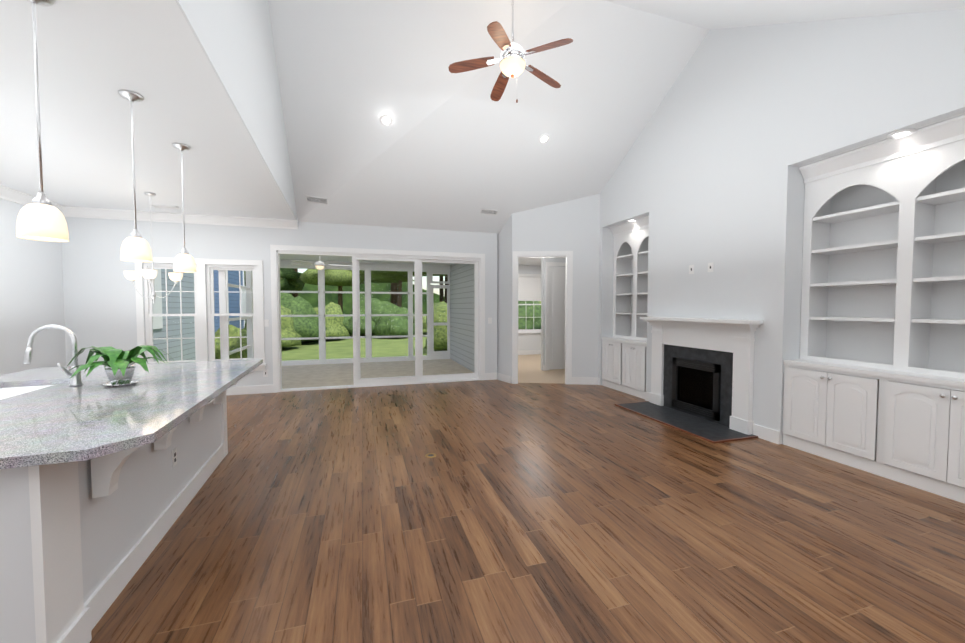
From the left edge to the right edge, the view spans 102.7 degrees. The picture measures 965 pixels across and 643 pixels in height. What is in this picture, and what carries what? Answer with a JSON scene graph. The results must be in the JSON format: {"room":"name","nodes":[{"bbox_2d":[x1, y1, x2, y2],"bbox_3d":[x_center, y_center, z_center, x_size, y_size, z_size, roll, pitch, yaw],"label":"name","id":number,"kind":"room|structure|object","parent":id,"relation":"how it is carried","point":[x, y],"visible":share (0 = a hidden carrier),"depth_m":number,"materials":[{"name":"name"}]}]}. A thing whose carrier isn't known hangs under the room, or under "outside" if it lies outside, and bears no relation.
{"room":"living room","nodes":[
{"label":"living room","id":0,"kind":"room"},
{"bbox_2d":[0,198,65,374],"bbox_3d":[-4.763,-0.081,0.773,0.120,3.050,10.740,-1,2,-17],"label":"wall","id":1,"kind":"structure","parent":0,"point":[31,288],"depth_m":5.14,"materials":[{"name":"white paint"}]},
{"bbox_2d":[0,185,63,212],"bbox_3d":[-4.651,-1.438,0.741,0.105,0.135,10.470,-1,2,-17],"label":"crown molding","id":2,"kind":"structure","parent":1,"relation":"attached to","point":[14,196],"depth_m":4.95,"materials":[{"name":"white wood"}]},
{"bbox_2d":[175,0,297,220],"bbox_3d":[-2.053,-2.913,3.424,0.310,2.612,7.090,-1,2,-17],"label":"wall","id":3,"kind":"structure","parent":0,"point":[234,38],"depth_m":3.34,"materials":[{"name":"white paint"}]},
{"bbox_2d":[61,217,497,386],"bbox_3d":[-3.000,-0.309,6.863,6.870,3.050,0.150,-1,2,-17],"label":"wall","id":4,"kind":"structure","parent":0,"point":[99,291],"depth_m":6.21,"materials":[{"name":"white paint"}]},
{"bbox_2d":[62,206,297,228],"bbox_3d":[-4.710,-1.641,6.147,3.210,0.135,0.105,-1,2,-17],"label":"crown molding","id":5,"kind":"structure","parent":4,"relation":"attached to","point":[87,212],"depth_m":6.10,"materials":[{"name":"white wood"}]},
{"bbox_2d":[143,263,258,362],"bbox_3d":[-4.581,-0.110,6.363,1.590,1.650,0.060,-1,2,-17],"label":"kitchen window","id":6,"kind":"structure","parent":4,"relation":"in","point":[149,314],"depth_m":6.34,"materials":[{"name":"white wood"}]},
{"bbox_2d":[226,385,272,394],"bbox_3d":[-4.914,1.170,6.236,2.750,0.140,0.015,-1,2,-17],"label":"baseboard","id":7,"kind":"structure","parent":4,"relation":"attached to","point":[256,389],"depth_m":6.53,"materials":[{"name":"white wood"}]},
{"bbox_2d":[263,370,267,376],"bbox_3d":[-3.712,0.886,6.604,0.070,0.120,0.006,-1,2,-17],"label":"outlet","id":8,"kind":"object","parent":4,"relation":"attached to","point":[266,374],"visible":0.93,"depth_m":6.60,"materials":[{"name":"white plastic"}]},
{"bbox_2d":[135,245,484,392],"bbox_3d":[-2.683,-0.049,6.862,5.730,2.530,0.060,-1,2,-17],"label":"trim","id":9,"kind":"structure","parent":4,"relation":"attached to","point":[201,262],"depth_m":6.57,"materials":[{"name":"white wood"}]},
{"bbox_2d":[278,252,478,391],"bbox_3d":[-1.803,-0.008,7.250,3.600,2.418,0.135,-1,2,-17],"label":"track","id":10,"kind":"object","parent":4,"relation":"attached to","point":[323,387],"visible":0.82,"depth_m":7.06,"materials":[{"name":"white"}]},
{"bbox_2d":[352,256,477,385],"bbox_3d":[-1.228,-0.025,7.421,2.400,2.380,0.140,-1,2,-17],"label":"door","id":11,"kind":"structure","parent":4,"relation":"in","point":[419,376],"depth_m":7.37,"materials":[{"name":"white"}]},
{"bbox_2d":[450,263,473,371],"bbox_3d":[-0.379,-0.184,9.535,0.120,2.720,3.380,-1,2,-17],"label":"siding","id":12,"kind":"object","parent":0,"point":[462,301],"depth_m":9.74,"materials":[{"name":"white wood"}]},
{"bbox_2d":[0,0,964,220],"bbox_3d":[-0.599,-2.786,2.032,8.640,2.462,10.620,-1,2,-17],"label":"ceiling","id":13,"kind":"structure","parent":0,"point":[94,56],"depth_m":4.26,"materials":[{"name":"white paint"}]},
{"bbox_2d":[16,0,68,241],"bbox_3d":[-2.114,-0.972,1.837,0.168,1.150,0.168,-1,2,-17],"label":"pendant light","id":14,"kind":"object","parent":13,"relation":"hanging from","point":[40,217],"visible":1,"depth_m":1.83,"materials":[{"name":"white glass"}]},
{"bbox_2d":[32,192,51,205],"bbox_3d":[-2.114,-0.582,1.852,0.068,0.070,0.068,-1,2,-17],"label":"socket","id":15,"kind":"object","parent":14,"relation":"attached to","point":[41,199],"depth_m":1.84,"materials":[{"name":"silver metal"}]},
{"bbox_2d":[118,90,151,261],"bbox_3d":[-2.450,-1.004,2.713,0.168,1.150,0.168,-1,2,-17],"label":"pendant light","id":16,"kind":"object","parent":13,"relation":"hanging from","point":[135,246],"visible":0.98,"depth_m":2.69,"materials":[{"name":"white glass"}]},
{"bbox_2d":[130,229,141,237],"bbox_3d":[-2.450,-0.615,2.727,0.068,0.070,0.068,-1,2,-17],"label":"socket","id":17,"kind":"object","parent":16,"relation":"attached to","point":[135,234],"depth_m":2.71,"materials":[{"name":"silver metal"}]},
{"bbox_2d":[124,192,182,303],"bbox_3d":[-4.348,-0.948,5.008,0.593,1.435,0.597,-1,2,-17],"label":"chandelier","id":18,"kind":"object","parent":13,"relation":"hanging from","point":[147,274],"visible":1,"depth_m":5.03,"materials":[{"name":"silver metal"}]},
{"bbox_2d":[152,205,180,208],"bbox_3d":[-4.652,-1.684,5.673,0.320,0.011,0.120,-1,2,-17],"label":"ceiling vent","id":19,"kind":"object","parent":13,"relation":"in","point":[163,206],"visible":0.98,"depth_m":5.66,"materials":[{"name":"white metal"}]},
{"bbox_2d":[172,143,195,272],"bbox_3d":[-2.761,-1.036,3.562,0.168,1.150,0.168,-1,2,-17],"label":"pendant light","id":20,"kind":"object","parent":13,"relation":"hanging from","point":[184,261],"visible":1,"depth_m":3.54,"materials":[{"name":"silver metal"}]},
{"bbox_2d":[180,248,188,253],"bbox_3d":[-2.761,-0.646,3.576,0.068,0.070,0.068,-1,2,-17],"label":"socket","id":21,"kind":"object","parent":20,"relation":"attached to","point":[184,251],"depth_m":3.56,"materials":[{"name":"silver metal"}]},
{"bbox_2d":[298,0,709,233],"bbox_3d":[-0.092,-2.721,5.809,5.430,2.050,3.420,-1,2,-17],"label":"ceiling","id":22,"kind":"structure","parent":0,"point":[462,158],"depth_m":5.81,"materials":[{"name":"white paint"}]},
{"bbox_2d":[305,195,327,204],"bbox_3d":[-2.715,-1.992,6.335,0.346,0.113,0.112,-1,2,-14],"label":"air vent grille","id":23,"kind":"object","parent":22,"relation":"attached to","point":[317,199],"depth_m":6.33,"materials":[{"name":"white metal"}]},
{"bbox_2d":[380,114,392,125],"bbox_3d":[-1.324,-2.763,5.305,0.176,0.097,0.151,-1,2,-17],"label":"recessed light","id":24,"kind":"object","parent":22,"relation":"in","point":[386,120],"visible":1,"depth_m":5.30,"materials":[{"name":"white"}]},
{"bbox_2d":[480,209,498,214],"bbox_3d":[0.124,-2.035,7.177,0.340,0.076,0.117,-1,2,-17],"label":"air vent grille","id":25,"kind":"object","parent":22,"relation":"attached to","point":[488,211],"visible":1,"depth_m":7.17,"materials":[{"name":"white metal"}]},
{"bbox_2d":[448,0,572,102],"bbox_3d":[0.312,-3.000,4.167,1.318,1.350,1.268,-1,2,-17],"label":"ceiling fan","id":26,"kind":"object","parent":22,"relation":"hanging from","point":[512,61],"visible":1,"depth_m":4.08,"materials":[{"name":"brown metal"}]},
{"bbox_2d":[539,134,549,143],"bbox_3d":[0.954,-2.817,5.960,0.176,0.097,0.151,-1,2,-17],"label":"recessed light","id":27,"kind":"object","parent":22,"relation":"attached to","point":[544,138],"visible":1,"depth_m":5.96,"materials":[{"name":"white"}]},
{"bbox_2d":[497,215,511,375],"bbox_3d":[0.463,-0.497,7.690,0.120,3.364,0.651,-1,2,-28],"label":"wall","id":28,"kind":"structure","parent":0,"point":[504,301],"depth_m":7.61,"materials":[{"name":"white paint"}]},
{"bbox_2d":[497,373,511,383],"bbox_3d":[0.425,1.117,7.647,0.015,0.140,0.504,-1,3,-31],"label":"baseboard return","id":29,"kind":"object","parent":28,"relation":"attached to","point":[504,378],"visible":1,"depth_m":7.62,"materials":[{"name":"white wood"}]},
{"bbox_2d":[512,213,516,273],"bbox_3d":[0.615,-0.498,7.431,0.100,3.385,0.120,0,2,3],"label":"wall","id":30,"kind":"structure","parent":0,"point":[514,231],"depth_m":7.33,"materials":[{"name":"white paint"}]},
{"bbox_2d":[90,380,964,642],"bbox_3d":[-0.279,1.444,2.139,9.820,0.100,10.930,-1,2,-17],"label":"floor","id":31,"kind":"structure","parent":0,"point":[541,513],"depth_m":2.48,"materials":[{"name":"brown wood"}]},
{"bbox_2d":[0,372,251,642],"bbox_3d":[-2.594,0.931,2.481,1.620,0.899,2.586,-1,2,-20],"label":"kitchen island","id":32,"kind":"object","parent":31,"relation":"on","point":[101,485],"depth_m":1.75,"materials":[{"name":"white paint"}]},
{"bbox_2d":[0,365,110,383],"bbox_3d":[-3.137,0.469,2.260,0.660,0.040,2.680,-1,2,-20],"label":"island countertop","id":33,"kind":"structure","parent":32,"relation":"on","point":[36,375],"depth_m":2.96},
{"bbox_2d":[0,384,47,399],"bbox_3d":[-3.087,0.580,2.474,0.444,0.222,0.784,-1,2,-20],"label":"sink","id":34,"kind":"object","parent":33,"relation":"in","point":[5,389],"depth_m":2.72,"materials":[{"name":"white ceramic"}]},
{"bbox_2d":[0,360,262,471],"bbox_3d":[-2.316,0.458,2.563,1.090,0.040,2.680,-1,2,-20],"label":"island countertop","id":35,"kind":"structure","parent":32,"relation":"on","point":[57,423],"depth_m":1.97,"materials":[{"name":"grey stone"}]},
{"bbox_2d":[64,345,170,386],"bbox_3d":[-2.502,0.298,2.642,0.577,0.270,0.604,-1,2,-20],"label":"plant","id":36,"kind":"object","parent":35,"relation":"on","point":[120,371],"visible":1,"depth_m":2.59,"materials":[{"name":"green plant"}]},
{"bbox_2d":[172,447,176,466],"bbox_3d":[-2.144,0.946,2.688,0.010,0.115,0.070,-1,2,-17],"label":"outlet","id":37,"kind":"object","parent":32,"relation":"attached to","point":[174,449],"depth_m":2.68,"materials":[{"name":"grey plastic"}]},
{"bbox_2d":[425,453,435,457],"bbox_3d":[-0.512,1.327,3.827,0.110,0.006,0.110,-1,2,-17],"label":"electrical outlet","id":38,"kind":"object","parent":31,"relation":"on","point":[427,456],"visible":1,"depth_m":3.81,"materials":[{"name":"gold metal"}]},
{"bbox_2d":[602,216,648,398],"bbox_3d":[2.696,-0.251,6.718,0.671,2.945,1.210,-1,2,-17],"label":"bookcase","id":39,"kind":"object","parent":31,"relation":"on","point":[624,354],"visible":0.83,"depth_m":6.75,"materials":[{"name":"white wood"}]},
{"bbox_2d":[602,337,646,344],"bbox_3d":[2.714,0.330,6.745,0.633,0.038,1.210,-1,2,-17],"label":"countertop","id":40,"kind":"structure","parent":39,"relation":"on","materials":[{"name":"white"}]},
{"bbox_2d":[615,317,763,443],"bbox_3d":[2.700,0.619,5.106,0.960,1.324,1.760,-1,2,-17],"label":"fireplace","id":41,"kind":"object","parent":31,"relation":"on","point":[702,371],"visible":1,"depth_m":4.95,"materials":[{"name":"wood"}]},
{"bbox_2d":[782,115,964,503],"bbox_3d":[3.732,-0.127,3.393,0.671,2.945,1.640,-1,2,-17],"label":"bookcase","id":42,"kind":"object","parent":31,"relation":"on","point":[874,378],"visible":1,"depth_m":3.45,"materials":[{"name":"white wood"}]},
{"bbox_2d":[784,359,964,387],"bbox_3d":[3.750,0.454,3.420,0.633,0.038,1.640,-1,2,-17],"label":"countertop","id":43,"kind":"structure","parent":42,"relation":"on","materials":[{"name":"white"}]},
{"bbox_2d":[518,265,540,350],"bbox_3d":[1.435,-0.349,11.928,4.770,2.750,0.120,-1,2,-17],"label":"wall","id":44,"kind":"structure","parent":0,"point":[529,341],"depth_m":11.86,"materials":[{"name":"white paint"}]},
{"bbox_2d":[518,277,540,331],"bbox_3d":[1.468,-0.522,11.882,0.950,1.700,0.115,-1,2,-17],"label":"bedroom window","id":45,"kind":"structure","parent":44,"relation":"in","point":[529,288],"depth_m":11.83,"materials":[{"name":"white"}]},
{"bbox_2d":[518,277,540,300],"bbox_3d":[1.482,-0.996,11.821,0.910,0.730,0.023,-1,2,-17],"label":"shade","id":46,"kind":"object","parent":45,"relation":"attached to","point":[529,288],"depth_m":11.80,"materials":[{"name":"fabric"}]},
{"bbox_2d":[518,262,565,370],"bbox_3d":[1.960,-0.164,10.265,4.780,2.505,3.380,-1,2,-17],"label":"trim","id":47,"kind":"structure","parent":44,"relation":"attached to","point":[532,352],"depth_m":8.91,"materials":[{"name":"white wood"}]},
{"bbox_2d":[518,258,541,265],"bbox_3d":[2.121,-1.691,9.691,4.780,0.100,4.660,-1,2,-17],"label":"ceiling","id":48,"kind":"structure","parent":0,"point":[530,261],"depth_m":10.83,"materials":[{"name":"white paint"}]},
{"bbox_2d":[518,354,564,383],"bbox_3d":[2.138,1.116,9.740,4.780,0.026,4.579,-1,2,-17],"label":"floor","id":49,"kind":"structure","parent":0,"point":[529,371],"depth_m":8.65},
{"bbox_2d":[541,258,565,369],"bbox_3d":[2.976,-0.255,9.420,3.340,2.750,0.110,-1,2,-17],"label":"wall","id":50,"kind":"structure","parent":0,"point":[543,283],"depth_m":8.90,"materials":[{"name":"white paint"}]},
{"bbox_2d":[549,266,565,369],"bbox_3d":[1.891,-0.081,9.076,0.772,2.404,0.043,-1,2,-17],"label":"door","id":51,"kind":"structure","parent":50,"relation":"in","point":[557,281],"depth_m":9.01,"materials":[{"name":"white wood"}]},
{"bbox_2d":[517,194,599,376],"bbox_3d":[1.482,-0.670,7.372,1.636,3.733,0.120,0,2,3],"label":"wall","id":52,"kind":"structure","parent":0,"point":[584,229],"depth_m":7.29,"materials":[{"name":"white paint"}]},
{"bbox_2d":[512,251,572,383],"bbox_3d":[1.139,-0.070,7.406,1.130,2.530,0.140,0,2,3],"label":"door frame","id":53,"kind":"structure","parent":52,"relation":"attached to","point":[569,317],"depth_m":7.33,"materials":[{"name":"white wood"}]},
{"bbox_2d":[572,377,597,384],"bbox_3d":[1.944,1.129,7.344,0.501,0.140,0.015,0,2,3],"label":"baseboard","id":54,"kind":"structure","parent":52,"relation":"attached to","point":[586,380],"depth_m":7.34,"materials":[{"name":"white wood"}]},
{"bbox_2d":[598,9,964,443],"bbox_3d":[3.779,-1.232,3.455,0.770,5.150,10.620,-1,2,-17],"label":"wall","id":55,"kind":"structure","parent":0,"point":[737,104],"depth_m":4.31,"materials":[{"name":"white paint"}]},
{"bbox_2d":[689,265,693,273],"bbox_3d":[2.826,-0.703,5.222,0.010,0.120,0.080,-1,2,-17],"label":"outlet","id":56,"kind":"object","parent":55,"relation":"attached to","point":[691,269],"visible":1,"depth_m":5.22,"materials":[{"name":"white plastic"}]},
{"bbox_2d":[708,262,713,271],"bbox_3d":[2.916,-0.692,4.935,0.010,0.120,0.080,-1,2,-17],"label":"outlet","id":57,"kind":"object","parent":55,"relation":"attached to","point":[710,267],"visible":1,"depth_m":4.93,"materials":[{"name":"white plastic"}]},
{"bbox_2d":[753,424,779,443],"bbox_3d":[3.141,1.244,4.276,0.015,0.140,0.290,-1,2,-17],"label":"baseboard","id":58,"kind":"structure","parent":55,"relation":"attached to","point":[767,434],"depth_m":4.26,"materials":[{"name":"white wood"}]},
{"bbox_2d":[608,112,964,227],"bbox_3d":[3.375,-1.713,4.936,0.650,0.100,4.920,-1,2,-17],"label":"ceiling soffit","id":59,"kind":"structure","parent":0,"point":[942,120],"depth_m":3.53,"materials":[{"name":"white paint"}]},
{"bbox_2d":[886,128,915,138],"bbox_3d":[3.553,-1.592,3.276,0.176,0.015,0.176,-1,2,-17],"label":"recessed light","id":60,"kind":"object","parent":59,"relation":"attached to","point":[895,134],"visible":0.92,"depth_m":3.26,"materials":[{"name":"white plastic"}]},
{"label":"outside","id":61,"kind":"structure","parent":0,"visible":0},
{"bbox_2d":[244,293,326,340],"bbox_3d":[-9.046,-0.293,17.910,3.395,2.270,3.472,-1,2,-17],"label":"bush","id":62,"kind":"object","parent":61,"point":[304,327],"visible":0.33,"depth_m":17.46,"materials":[{"name":"green plant"}]},
{"bbox_2d":[314,302,349,336],"bbox_3d":[-8.246,-0.104,19.971,2.677,1.828,2.798,-1,2,-17],"label":"bush","id":63,"kind":"object","parent":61,"point":[334,326],"visible":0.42,"depth_m":19.59,"materials":[{"name":"green plant"}]},
{"bbox_2d":[343,316,351,325],"bbox_3d":[-8.776,0.053,23.314,2.222,1.292,2.307,-1,2,-17],"label":"bush","id":64,"kind":"object","parent":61,"point":[345,321],"visible":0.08,"depth_m":22.67,"materials":[{"name":"green plant"}]},
{"bbox_2d":[282,333,446,360],"bbox_3d":[-22.314,-0.901,72.046,160.000,0.150,129.000,-1,2,-17],"label":"lawn","id":65,"kind":"structure","parent":61,"point":[335,349],"depth_m":15.67,"materials":[{"name":"green plant"}]},
{"bbox_2d":[214,270,245,331],"bbox_3d":[-15.257,-2.666,16.324,9.200,7.652,3.400,-1,2,-17],"label":"blue neighbor","id":66,"kind":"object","parent":65,"relation":"on","point":[233,298],"depth_m":17.16,"materials":[{"name":"blue wood"}]},
{"bbox_2d":[215,324,281,358],"bbox_3d":[-6.764,0.627,10.959,1.894,1.132,1.963,-1,2,-17],"label":"bush","id":67,"kind":"object","parent":65,"relation":"on","point":[234,331],"depth_m":10.25,"materials":[{"name":"green plant"}]},
{"bbox_2d":[242,306,301,346],"bbox_3d":[-8.591,0.171,15.636,2.378,1.633,2.536,-1,2,-17],"label":"bush","id":68,"kind":"object","parent":65,"relation":"on","point":[287,329],"visible":0.38,"depth_m":15.41,"materials":[{"name":"green plant"}]},
{"bbox_2d":[244,268,304,293],"bbox_3d":[-18.825,-3.679,33.056,6.666,8.433,7.210,-1,2,-17],"label":"tree","id":69,"kind":"object","parent":65,"relation":"on","point":[290,279],"visible":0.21,"depth_m":32.35,"materials":[{"name":"green plant"}]},
{"bbox_2d":[292,268,297,296],"bbox_3d":[-18.398,-10.839,36.932,9.254,22.446,10.062,-1,2,-17],"label":"tree","id":70,"kind":"object","parent":65,"relation":"on","point":[295,294],"depth_m":36.87,"materials":[{"name":"green plant"}]},
{"bbox_2d":[300,269,364,311],"bbox_3d":[-10.575,-4.835,30.134,7.227,10.952,7.424,-1,2,-17],"label":"tree","id":71,"kind":"object","parent":65,"relation":"on","point":[339,278],"visible":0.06,"depth_m":27.45,"materials":[{"name":"green plant"}]},
{"bbox_2d":[344,312,375,334],"bbox_3d":[-7.265,0.064,22.919,2.407,1.320,2.137,-1,2,-17],"label":"bush","id":72,"kind":"object","parent":65,"relation":"on","point":[349,327],"visible":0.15,"depth_m":22.39,"materials":[{"name":"green plant"}]},
{"bbox_2d":[374,311,414,335],"bbox_3d":[-4.825,0.085,21.437,2.370,1.401,2.336,-1,2,-17],"label":"bush","id":73,"kind":"object","parent":65,"relation":"on","point":[397,325],"depth_m":20.81,"materials":[{"name":"green plant"}]},
{"bbox_2d":[392,283,397,304],"bbox_3d":[-9.531,-8.293,40.286,8.808,17.125,9.008,-1,2,-17],"label":"tree","id":74,"kind":"object","parent":65,"relation":"on","point":[394,296],"depth_m":39.97,"materials":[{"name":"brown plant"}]},
{"bbox_2d":[359,270,445,307],"bbox_3d":[-6.547,-5.273,30.140,9.546,11.844,7.749,-1,2,-17],"label":"tree","id":75,"kind":"object","parent":65,"relation":"on","point":[386,277],"depth_m":29.81,"materials":[{"name":"green plant"}]},
{"bbox_2d":[394,307,414,319],"bbox_3d":[-5.149,-0.152,24.987,2.103,1.588,2.005,-1,2,-17],"label":"bush","id":76,"kind":"object","parent":65,"relation":"on","point":[403,310],"depth_m":24.66,"materials":[{"name":"green plant"}]},
{"bbox_2d":[413,316,426,332],"bbox_3d":[-3.662,0.061,24.957,2.012,1.178,1.989,-1,2,-17],"label":"bush","id":77,"kind":"object","parent":65,"relation":"on","point":[424,325],"depth_m":24.14,"materials":[{"name":"green plant"}]},
{"bbox_2d":[439,276,443,301],"bbox_3d":[-5.336,-8.714,48.596,8.900,17.329,9.689,-1,2,-17],"label":"tree","id":78,"kind":"object","parent":65,"relation":"on","point":[441,292],"depth_m":48.26,"materials":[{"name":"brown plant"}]},
{"bbox_2d":[444,275,449,302],"bbox_3d":[-3.663,-8.555,39.413,10.893,17.698,10.022,-1,2,-17],"label":"tree","id":79,"kind":"object","parent":65,"relation":"on","point":[445,294],"depth_m":40.31,"materials":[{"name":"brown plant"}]},
{"bbox_2d":[518,319,540,328],"bbox_3d":[1.722,0.471,13.732,1.792,1.236,1.888,-1,2,-17],"label":"bush","id":80,"kind":"object","parent":65,"relation":"on","point":[525,323],"depth_m":13.51,"materials":[{"name":"green plant"}]},
{"bbox_2d":[290,272,439,313],"bbox_3d":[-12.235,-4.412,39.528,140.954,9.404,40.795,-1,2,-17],"label":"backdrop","id":81,"kind":"structure","parent":61,"point":[311,299],"depth_m":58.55,"materials":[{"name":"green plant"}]},
{"bbox_2d":[280,254,453,264],"bbox_3d":[-2.566,-1.558,8.802,4.860,0.080,3.380,-1,2,-17],"label":"ceiling","id":82,"kind":"structure","parent":61,"point":[315,258],"depth_m":9.65,"materials":[{"name":"white paint"}]},
{"bbox_2d":[291,256,350,269],"bbox_3d":[-3.598,-1.331,8.619,1.321,0.360,1.314,-1,2,-17],"label":"fan","id":83,"kind":"object","parent":82,"relation":"hanging from","point":[319,265],"visible":0.98,"depth_m":8.52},
{"bbox_2d":[350,295,400,323],"bbox_3d":[-6.586,-0.583,24.964,4.185,2.264,4.147,-1,2,-17],"label":"bush","id":84,"kind":"object","parent":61,"point":[378,307],"depth_m":24.08,"materials":[{"name":"green plant"}]},
{"bbox_2d":[282,359,473,388],"bbox_3d":[-2.566,1.180,8.905,4.860,0.040,3.380,-1,2,-17],"label":"floor","id":85,"kind":"structure","parent":61,"point":[302,376],"depth_m":8.95,"materials":[{"name":"concrete"}]},
{"bbox_2d":[218,270,253,358],"bbox_3d":[-4.871,-0.150,8.084,0.100,2.680,3.280,-1,2,-17],"label":"column","id":86,"kind":"structure","parent":85,"relation":"on","point":[248,287],"depth_m":6.90,"materials":[{"name":"white wood"}]},
{"bbox_2d":[280,260,450,365],"bbox_3d":[-3.149,-0.236,10.389,4.660,2.680,0.100,-1,2,-17],"label":"window frame","id":87,"kind":"structure","parent":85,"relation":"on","point":[368,268],"depth_m":10.36,"materials":[{"name":"white wood"}]},
{"bbox_2d":[431,272,449,359],"bbox_3d":[-1.198,-0.159,10.989,0.560,2.480,0.040,-1,2,-17],"label":"door","id":88,"kind":"structure","parent":87,"relation":"attached to","point":[436,355],"depth_m":10.98,"materials":[{"name":"white wood"}]},
{"bbox_2d":[424,301,446,349],"bbox_3d":[-1.041,0.108,14.928,2.509,1.781,2.663,-1,2,-17],"label":"bush","id":89,"kind":"object","parent":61,"point":[440,331],"depth_m":14.12,"materials":[{"name":"green plant"}]},
{"bbox_2d":[518,301,538,305],"bbox_3d":[1.650,-0.088,17.084,2.711,1.981,2.870,-1,2,-17],"label":"bush","id":90,"kind":"object","parent":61,"point":[521,302],"depth_m":16.81,"materials":[{"name":"green plant"}]},
{"bbox_2d":[518,301,540,321],"bbox_3d":[1.242,0.049,15.190,2.736,1.851,2.808,-1,2,-17],"label":"bush","id":91,"kind":"object","parent":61,"point":[525,310],"depth_m":14.65,"materials":[{"name":"green plant"}]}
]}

